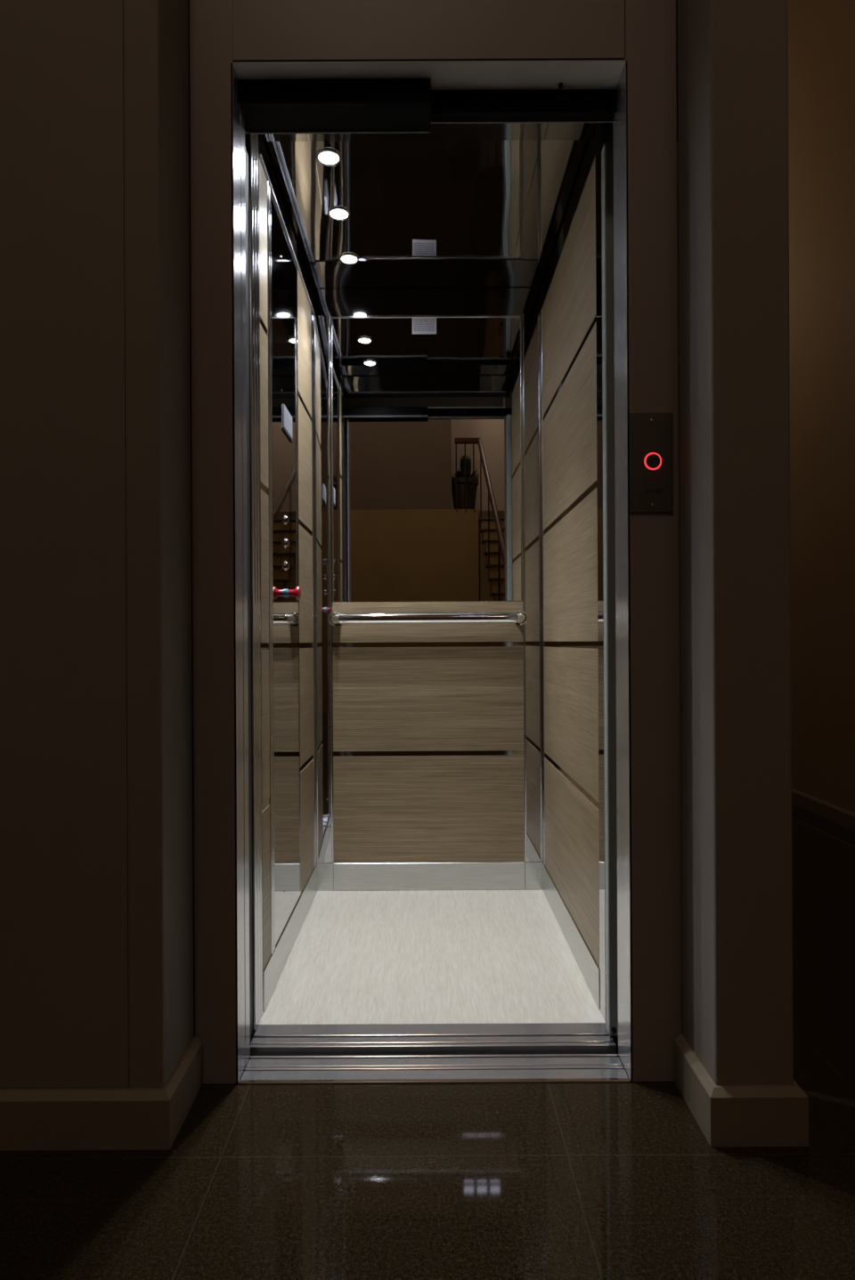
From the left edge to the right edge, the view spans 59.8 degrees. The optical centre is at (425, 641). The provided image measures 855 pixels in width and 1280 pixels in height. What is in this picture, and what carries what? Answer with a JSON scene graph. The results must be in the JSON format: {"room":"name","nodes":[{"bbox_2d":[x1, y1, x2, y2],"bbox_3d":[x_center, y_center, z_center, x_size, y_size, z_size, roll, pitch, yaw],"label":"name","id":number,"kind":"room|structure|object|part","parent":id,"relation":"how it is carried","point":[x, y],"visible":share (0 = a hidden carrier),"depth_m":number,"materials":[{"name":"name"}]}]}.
{"room":"elevator lobby","nodes":[
{"label":"elevator lobby","id":0,"kind":"room"},
{"bbox_2d":[0,0,129,1089],"bbox_3d":[-1.585,-3.302,1.589,2.065,8.400,0.522,0,0,0],"label":"wall","id":1,"kind":"structure","parent":0,"point":[64,859],"depth_m":1.33,"materials":[{"name":"grey paint"}]},
{"bbox_2d":[0,1036,202,1150],"bbox_3d":[-1.513,0.849,1.401,2.126,0.098,0.190,0,0,0],"label":"baseboard","id":2,"kind":"structure","parent":1,"relation":"attached to","point":[44,1119],"depth_m":1.31,"materials":[{"name":"beige wood"}]},
{"bbox_2d":[122,0,193,1088],"bbox_3d":[-0.519,-3.307,1.411,0.064,8.400,0.177,0,0,0],"label":"wall","id":3,"kind":"structure","parent":0,"point":[156,32],"depth_m":1.32,"materials":[{"name":"grey paint"}]},
{"bbox_2d":[244,133,312,1024],"bbox_3d":[-0.413,-0.198,2.208,0.026,2.180,0.951,0,0,0],"label":"wall","id":4,"kind":"structure","parent":0,"point":[263,149],"depth_m":2.02,"materials":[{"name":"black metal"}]},
{"bbox_2d":[248,133,262,1029],"bbox_3d":[-0.397,-0.176,1.744,0.006,2.134,0.080,0,0,0],"label":"elevator door","id":5,"kind":"structure","parent":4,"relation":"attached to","point":[254,212],"depth_m":1.73,"materials":[{"name":"silver metal"}]},
{"bbox_2d":[258,156,270,971],"bbox_3d":[-0.398,-0.188,1.833,0.004,1.960,0.090,0,0,0],"label":"panelling","id":6,"kind":"object","parent":4,"relation":"attached to","point":[262,178],"visible":0.86,"depth_m":1.83,"materials":[{"name":"laminate"}]},
{"bbox_3d":[-0.402,-0.977,1.833,0.004,0.381,0.090,0,0,0],"label":"wood panel","id":7,"kind":"part","parent":6,"relation":"part of","materials":[{"name":"brown wood"}]},
{"bbox_3d":[-0.400,-0.578,1.833,0.004,0.382,0.090,0,0,0],"label":"wood panel","id":8,"kind":"part","parent":6,"relation":"part of","materials":[{"name":"brown wood"}]},
{"bbox_3d":[-0.398,-0.183,1.833,0.004,0.372,0.090,0,0,0],"label":"wood panel","id":9,"kind":"part","parent":6,"relation":"part of","materials":[{"name":"brown wood"}]},
{"bbox_3d":[-0.396,0.207,1.833,0.004,0.372,0.090,0,0,0],"label":"wood panel","id":10,"kind":"part","parent":6,"relation":"part of","materials":[{"name":"brown wood"}]},
{"bbox_3d":[-0.394,0.602,1.833,0.004,0.381,0.090,0,0,0],"label":"wood panel","id":11,"kind":"part","parent":6,"relation":"part of","materials":[{"name":"brown wood"}]},
{"bbox_2d":[267,180,275,954],"bbox_3d":[-0.397,-0.188,1.903,0.007,1.960,0.042,0,0,0],"label":"trim strip","id":12,"kind":"object","parent":4,"relation":"attached to","point":[269,195],"visible":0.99,"depth_m":1.89,"materials":[{"name":"silver metal"}]},
{"bbox_2d":[270,192,300,945],"bbox_3d":[-0.378,-0.188,2.125,0.045,1.960,0.396,0,0,0],"label":"control panel","id":13,"kind":"object","parent":4,"relation":"attached to","point":[287,592],"visible":1,"depth_m":2.10,"materials":[{"name":"silver metal"}]},
{"bbox_3d":[-0.396,-0.632,2.138,0.004,0.064,0.125,0,0,0],"label":"notice plate","id":14,"kind":"part","parent":13,"relation":"part of","materials":[{"name":"grey plastic"}]},
{"bbox_2d":[258,153,314,315],"bbox_3d":[-0.401,-1.173,2.223,0.009,0.008,0.870,0,0,0],"label":"trim","id":15,"kind":"structure","parent":4,"relation":"attached to","point":[259,154],"depth_m":2.09,"materials":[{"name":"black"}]},
{"bbox_2d":[262,863,316,1012],"bbox_3d":[-0.391,0.842,2.223,0.007,0.098,0.870,0,0,0],"label":"skirting board","id":16,"kind":"object","parent":4,"relation":"attached to","point":[274,967],"visible":0.86,"depth_m":2.08,"materials":[{"name":"metal"}]},
{"bbox_2d":[297,269,314,894],"bbox_3d":[-0.398,-0.188,2.466,0.004,1.960,0.280,0,0,0],"label":"panelling","id":17,"kind":"object","parent":4,"relation":"attached to","point":[303,308],"visible":0.89,"depth_m":2.45,"materials":[{"name":"laminate"}]},
{"bbox_3d":[-0.402,-0.977,2.466,0.004,0.381,0.280,0,0,0],"label":"wood panel","id":18,"kind":"part","parent":17,"relation":"part of","materials":[{"name":"brown wood"}]},
{"bbox_3d":[-0.400,-0.578,2.466,0.004,0.382,0.280,0,0,0],"label":"wood panel","id":19,"kind":"part","parent":17,"relation":"part of","materials":[{"name":"brown wood"}]},
{"bbox_3d":[-0.398,-0.183,2.466,0.004,0.372,0.280,0,0,0],"label":"wood panel","id":20,"kind":"part","parent":17,"relation":"part of","materials":[{"name":"brown wood"}]},
{"bbox_3d":[-0.396,0.207,2.466,0.004,0.372,0.280,0,0,0],"label":"wood panel","id":21,"kind":"part","parent":17,"relation":"part of","materials":[{"name":"brown wood"}]},
{"bbox_3d":[-0.394,0.602,2.466,0.004,0.381,0.280,0,0,0],"label":"wood panel","id":22,"kind":"part","parent":17,"relation":"part of","materials":[{"name":"brown wood"}]},
{"bbox_2d":[310,308,315,866],"bbox_3d":[-0.397,-0.188,2.634,0.006,1.960,0.048,0,0,0],"label":"trim strip","id":23,"kind":"object","parent":4,"relation":"attached to","point":[311,312],"visible":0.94,"depth_m":2.62,"materials":[{"name":"silver metal"}]},
{"bbox_2d":[267,139,586,287],"bbox_3d":[0.003,-1.280,2.257,0.810,0.020,0.811,0,0,0],"label":"ceiling","id":24,"kind":"structure","parent":0,"point":[424,214],"depth_m":2.18,"materials":[{"name":"grey mirror"}]},
{"bbox_2d":[315,148,341,166],"bbox_3d":[-0.254,-1.267,1.945,0.067,0.011,0.067,0,0,0],"label":"recessed light","id":25,"kind":"object","parent":24,"relation":"in","point":[325,157],"visible":1,"depth_m":1.94,"materials":[{"name":"silver metal"}]},
{"bbox_2d":[327,206,349,220],"bbox_3d":[-0.257,-1.267,2.200,0.067,0.011,0.067,0,0,0],"label":"recessed light","id":26,"kind":"object","parent":24,"relation":"in","point":[336,213],"visible":1,"depth_m":2.19,"materials":[{"name":"silver metal"}]},
{"bbox_2d":[339,253,358,264],"bbox_3d":[-0.254,-1.267,2.460,0.067,0.011,0.067,0,0,0],"label":"recessed light","id":27,"kind":"object","parent":24,"relation":"in","point":[344,258],"visible":1,"depth_m":2.45,"materials":[{"name":"silver metal"}]},
{"bbox_2d":[0,803,854,1279],"bbox_3d":[-0.245,0.951,0.250,4.700,0.120,11.900,0,0,0],"label":"floor","id":28,"kind":"structure","parent":0,"point":[586,1180],"depth_m":1.22,"materials":[{"name":"tile"}]},
{"bbox_2d":[312,285,542,865],"bbox_3d":[0.009,-0.200,2.680,0.818,2.180,0.026,0,0,0],"label":"wall","id":29,"kind":"structure","parent":0,"point":[474,300],"depth_m":2.67,"materials":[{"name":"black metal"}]},
{"bbox_2d":[313,315,332,891],"bbox_3d":[-0.366,-0.138,2.663,0.058,2.060,0.008,0,0,0],"label":"trim strip","id":30,"kind":"object","parent":29,"relation":"attached to","point":[321,324],"visible":1,"depth_m":2.66,"materials":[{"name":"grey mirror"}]},
{"bbox_3d":[-0.392,-0.188,2.661,0.004,1.960,0.004,0,0,0],"label":"edge trim","id":31,"kind":"part","parent":30,"relation":"part of","materials":[{"name":"silver metal"}]},
{"bbox_3d":[-0.361,0.842,2.664,0.058,0.098,0.007,0,0,0],"label":"foot plate","id":32,"kind":"part","parent":30,"relation":"part of","materials":[{"name":"metal"}]},
{"bbox_3d":[-0.341,-0.188,2.661,0.004,1.960,0.004,0,0,0],"label":"edge trim","id":33,"kind":"part","parent":30,"relation":"part of","materials":[{"name":"silver metal"}]},
{"bbox_2d":[330,315,523,601],"bbox_3d":[0.005,-0.657,2.664,0.684,1.022,0.007,0,0,0],"label":"wall mirror","id":34,"kind":"object","parent":29,"relation":"attached to","point":[426,429],"visible":1,"depth_m":2.66,"materials":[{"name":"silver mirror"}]},
{"bbox_3d":[-0.334,-0.655,2.664,0.006,1.022,0.007,0,0,0],"label":"edge trim","id":35,"kind":"part","parent":34,"relation":"part of","materials":[{"name":"silver metal"}]},
{"bbox_2d":[412,317,436,333],"bbox_3d":[-0.005,-1.131,2.662,0.087,0.057,0.001,0,0,0],"label":"sticker","id":36,"kind":"object","parent":34,"relation":"attached to","point":[419,325],"visible":1,"depth_m":2.66,"materials":[{"name":"grey paper"}]},
{"bbox_3d":[0.002,-1.164,2.664,0.670,0.008,0.007,0,0,0],"label":"trim","id":37,"kind":"part","parent":34,"relation":"part of","materials":[{"name":"silver metal"}]},
{"bbox_3d":[0.343,-0.659,2.664,0.006,1.022,0.007,0,0,0],"label":"edge trim","id":38,"kind":"part","parent":34,"relation":"part of","materials":[{"name":"silver metal"}]},
{"bbox_2d":[332,600,524,862],"bbox_3d":[0.010,0.323,2.665,0.684,0.934,0.004,0,0,0],"label":"panelling","id":39,"kind":"object","parent":29,"relation":"attached to","point":[428,718],"visible":0.94,"depth_m":2.66,"materials":[{"name":"laminate"}]},
{"bbox_2d":[328,610,526,626],"bbox_3d":[0.008,-0.083,2.624,0.713,0.052,0.077,0,0,0],"label":"handrail","id":40,"kind":"object","parent":39,"relation":"attached to","point":[336,619],"visible":1,"depth_m":2.59,"materials":[{"name":"silver metal"}]},
{"bbox_3d":[0.008,-0.083,2.605,0.617,0.039,0.039,0,0,0],"label":"rail","id":41,"kind":"part","parent":40,"relation":"part of","materials":[{"name":"silver metal"}]},
{"bbox_3d":[0.008,-0.071,2.665,0.684,0.145,0.004,0,0,0],"label":"wood panel","id":42,"kind":"part","parent":39,"relation":"part of","materials":[{"name":"brown wood"}]},
{"bbox_3d":[0.009,0.205,2.665,0.684,0.372,0.004,0,0,0],"label":"wood panel","id":43,"kind":"part","parent":39,"relation":"part of","materials":[{"name":"brown wood"}]},
{"bbox_3d":[0.011,0.600,2.665,0.684,0.381,0.004,0,0,0],"label":"wood panel","id":44,"kind":"part","parent":39,"relation":"part of","materials":[{"name":"brown wood"}]},
{"bbox_2d":[332,861,525,891],"bbox_3d":[0.012,0.840,2.663,0.686,0.098,0.008,0,0,0],"label":"skirting board","id":45,"kind":"object","parent":29,"relation":"attached to","point":[466,875],"visible":1,"depth_m":2.66,"materials":[{"name":"metal"}]},
{"bbox_2d":[521,314,542,890],"bbox_3d":[0.383,-0.142,2.663,0.062,2.060,0.008,0,0,0],"label":"plate","id":46,"kind":"object","parent":29,"relation":"attached to","point":[530,323],"visible":1,"depth_m":2.66,"materials":[{"name":"silver metal"}]},
{"bbox_3d":[0.354,-0.192,2.661,0.004,1.960,0.004,0,0,0],"label":"edge trim","id":47,"kind":"part","parent":46,"relation":"part of","materials":[{"name":"silver metal"}]},
{"bbox_3d":[0.388,0.838,2.664,0.062,0.098,0.007,0,0,0],"label":"foot plate","id":48,"kind":"part","parent":46,"relation":"part of","materials":[{"name":"metal"}]},
{"bbox_3d":[0.410,-0.192,2.661,0.004,1.960,0.004,0,0,0],"label":"edge trim","id":49,"kind":"part","parent":46,"relation":"part of","materials":[{"name":"silver metal"}]},
{"bbox_2d":[250,889,605,1042],"bbox_3d":[0.015,0.920,2.208,0.850,0.060,0.951,0,0,0],"label":"floor","id":50,"kind":"structure","parent":0,"point":[381,957],"depth_m":2.05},
{"bbox_2d":[261,121,594,141],"bbox_3d":[0.003,-1.264,1.792,0.810,0.032,0.120,0,0,0],"label":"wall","id":51,"kind":"structure","parent":0,"point":[511,131],"depth_m":1.83,"materials":[{"name":"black metal"}]},
{"bbox_2d":[187,0,677,1085],"bbox_3d":[-0.106,-0.209,1.716,1.590,3.200,0.192,0,0,0],"label":"wall","id":52,"kind":"structure","parent":0,"point":[188,0],"depth_m":1.62,"materials":[{"name":"black paint"}]},
{"bbox_2d":[249,1022,615,1059],"bbox_3d":[0.015,0.905,1.685,0.809,0.030,0.095,0,0,0],"label":"sill","id":53,"kind":"structure","parent":52,"relation":"attached to","point":[576,1038],"depth_m":1.66,"materials":[{"name":"metal"}]},
{"bbox_3d":[0.015,0.905,1.708,0.809,0.030,0.048,0,0,0],"label":"tread plate","id":54,"kind":"part","parent":53,"relation":"part of","materials":[{"name":"metal"}]},
{"bbox_3d":[0.015,0.905,1.663,0.809,0.030,0.023,0,0,0],"label":"tread plate","id":55,"kind":"part","parent":53,"relation":"part of","materials":[{"name":"metal"}]},
{"bbox_3d":[0.015,0.905,1.642,0.809,0.030,0.010,0,0,0],"label":"tread plate","id":56,"kind":"part","parent":53,"relation":"part of","materials":[{"name":"metal"}]},
{"bbox_2d":[237,1053,630,1085],"bbox_3d":[0.018,0.903,1.550,0.791,0.034,0.105,0,0,0],"label":"sill","id":57,"kind":"structure","parent":52,"relation":"attached to","point":[554,1068],"depth_m":1.55,"materials":[{"name":"metal"}]},
{"bbox_3d":[0.018,0.905,1.599,0.791,0.030,0.005,0,0,0],"label":"tread plate","id":58,"kind":"part","parent":57,"relation":"part of","materials":[{"name":"metal"}]},
{"bbox_3d":[0.018,0.905,1.575,0.791,0.030,0.027,0,0,0],"label":"tread plate","id":59,"kind":"part","parent":57,"relation":"part of","materials":[{"name":"metal"}]},
{"bbox_3d":[0.018,0.905,1.555,0.791,0.030,0.008,0,0,0],"label":"tread plate","id":60,"kind":"part","parent":57,"relation":"part of","materials":[{"name":"metal"}]},
{"bbox_3d":[0.018,0.905,1.523,0.791,0.030,0.046,0,0,0],"label":"tread plate","id":61,"kind":"part","parent":57,"relation":"part of","materials":[{"name":"metal"}]},
{"bbox_2d":[540,122,613,308],"bbox_3d":[0.431,-0.202,2.208,0.026,2.180,0.951,0,0,0],"label":"wall","id":62,"kind":"structure","parent":0,"point":[588,152],"depth_m":2.08,"materials":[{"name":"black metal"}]},
{"bbox_2d":[539,309,544,865],"bbox_3d":[0.415,-0.192,2.639,0.006,1.960,0.036,0,0,0],"label":"trim strip","id":63,"kind":"object","parent":62,"relation":"attached to","point":[540,325],"visible":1,"depth_m":2.63,"materials":[{"name":"silver metal"}]},
{"bbox_2d":[539,153,595,312],"bbox_3d":[0.410,-1.176,2.224,0.005,0.005,0.868,0,0,0],"label":"trim","id":64,"kind":"structure","parent":62,"relation":"attached to","point":[595,153],"depth_m":2.10,"materials":[{"name":"black metal"}]},
{"bbox_2d":[541,155,599,967],"bbox_3d":[0.416,-0.192,2.204,0.004,1.960,0.828,0,0,0],"label":"panelling","id":65,"kind":"object","parent":62,"relation":"attached to","point":[568,311],"visible":0.86,"depth_m":2.09,"materials":[{"name":"laminate"}]},
{"bbox_3d":[0.412,-0.982,2.204,0.004,0.381,0.828,0,0,0],"label":"wood panel","id":66,"kind":"part","parent":65,"relation":"part of","materials":[{"name":"brown wood"}]},
{"bbox_3d":[0.414,-0.582,2.204,0.004,0.382,0.828,0,0,0],"label":"wood panel","id":67,"kind":"part","parent":65,"relation":"part of","materials":[{"name":"brown wood"}]},
{"bbox_3d":[0.416,-0.187,2.204,0.004,0.372,0.828,0,0,0],"label":"wood panel","id":68,"kind":"part","parent":65,"relation":"part of","materials":[{"name":"brown wood"}]},
{"bbox_3d":[0.418,0.203,2.204,0.004,0.372,0.828,0,0,0],"label":"wood panel","id":69,"kind":"part","parent":65,"relation":"part of","materials":[{"name":"brown wood"}]},
{"bbox_3d":[0.420,0.597,2.204,0.004,0.381,0.828,0,0,0],"label":"wood panel","id":70,"kind":"part","parent":65,"relation":"part of","materials":[{"name":"brown wood"}]},
{"bbox_2d":[542,862,599,1010],"bbox_3d":[0.420,0.838,2.224,0.007,0.098,0.868,0,0,0],"label":"skirting board","id":71,"kind":"object","parent":62,"relation":"attached to","point":[586,962],"visible":0.8,"depth_m":2.09,"materials":[{"name":"metal"}]},
{"bbox_2d":[594,122,605,1021],"bbox_3d":[0.416,-0.180,1.760,0.005,2.134,0.055,0,0,0],"label":"strip","id":72,"kind":"object","parent":62,"relation":"attached to","point":[598,126],"visible":0.64,"depth_m":1.76,"materials":[{"name":"grey metal"}]},
{"bbox_2d":[676,115,677,142],"bbox_3d":[0.677,-0.363,2.205,0.038,2.900,1.390,0,0,0],"label":"wall","id":73,"kind":"structure","parent":0,"point":[676,116],"depth_m":1.93,"materials":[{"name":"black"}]},
{"bbox_2d":[677,0,793,1085],"bbox_3d":[0.565,-3.313,1.411,0.140,8.400,0.177,0,0,0],"label":"wall","id":74,"kind":"structure","parent":0,"point":[733,54],"depth_m":1.32,"materials":[{"name":"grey paint"}]},
{"bbox_2d":[673,1034,808,1146],"bbox_3d":[0.586,0.838,1.401,0.172,0.098,0.190,0,0,0],"label":"baseboard","id":75,"kind":"structure","parent":74,"relation":"attached to","point":[726,1115],"depth_m":1.31,"materials":[{"name":"beige wood"}]},
{"bbox_2d":[786,0,854,813],"bbox_3d":[2.030,-3.321,0.250,0.105,8.400,11.900,0,0,0],"label":"wall","id":76,"kind":"structure","parent":0,"point":[821,33],"depth_m":3.72,"materials":[{"name":"paint"}]},
{"bbox_2d":[791,788,854,831],"bbox_3d":[1.993,0.840,0.290,0.012,0.080,11.780,0,0,0],"label":"baseboard","id":77,"kind":"structure","parent":76,"relation":"attached to","point":[840,816],"depth_m":3.71,"materials":[{"name":"brown wood"}]},
{"bbox_3d":[0.037,-4.660,1.675,1.182,5.700,0.349,0,0,0],"label":"wall","id":78,"kind":"structure","parent":0,"visible":0},
{"bbox_2d":[237,78,429,134],"bbox_3d":[-0.213,-1.142,1.587,0.446,0.052,0.089,0,0,0],"label":"door track cover","id":79,"kind":"object","parent":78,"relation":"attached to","point":[361,105],"visible":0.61,"depth_m":1.55,"materials":[{"name":"black metal"}]},
{"bbox_2d":[189,0,680,1084],"bbox_3d":[0.019,-0.455,1.601,0.981,2.690,0.202,0,0,0],"label":"door frame","id":80,"kind":"structure","parent":78,"relation":"attached to","point":[456,44],"depth_m":1.50,"materials":[{"name":"metal"}]},
{"bbox_3d":[-0.429,-0.453,1.502,0.086,2.690,0.004,0,0,0],"label":"panel","id":81,"kind":"part","parent":80,"relation":"part of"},
{"bbox_3d":[-0.420,-0.110,1.651,0.040,2.004,0.102,0,0,0],"label":"door post","id":82,"kind":"part","parent":80,"relation":"part of","materials":[{"name":"silver metal"}]},
{"bbox_3d":[0.004,-1.486,1.502,0.790,0.628,0.004,0,0,0],"label":"header panel","id":83,"kind":"part","parent":80,"relation":"part of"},
{"bbox_3d":[0.458,-0.457,1.502,0.102,2.690,0.004,0,0,0],"label":"panel","id":84,"kind":"part","parent":80,"relation":"part of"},
{"bbox_2d":[429,89,615,123],"bbox_3d":[0.232,-1.145,1.590,0.444,0.052,0.028,0,0,0],"label":"door track cover","id":85,"kind":"object","parent":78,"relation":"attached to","point":[574,105],"visible":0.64,"depth_m":1.58,"materials":[{"name":"black metal"}]},
{"bbox_2d":[600,142,682,1044],"bbox_3d":[0.521,-0.110,1.667,0.236,2.006,0.035,0,0,0],"label":"sliding door","id":86,"kind":"structure","parent":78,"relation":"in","point":[607,150],"depth_m":1.66,"materials":[{"name":"silver metal"}]},
{"bbox_2d":[629,413,672,513],"bbox_3d":[0.454,-0.360,1.495,0.088,0.202,0.010,0,0,0],"label":"station","id":87,"kind":"object","parent":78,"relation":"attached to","point":[651,434],"visible":1,"depth_m":1.50,"materials":[{"name":"brown metal"}]}
]}

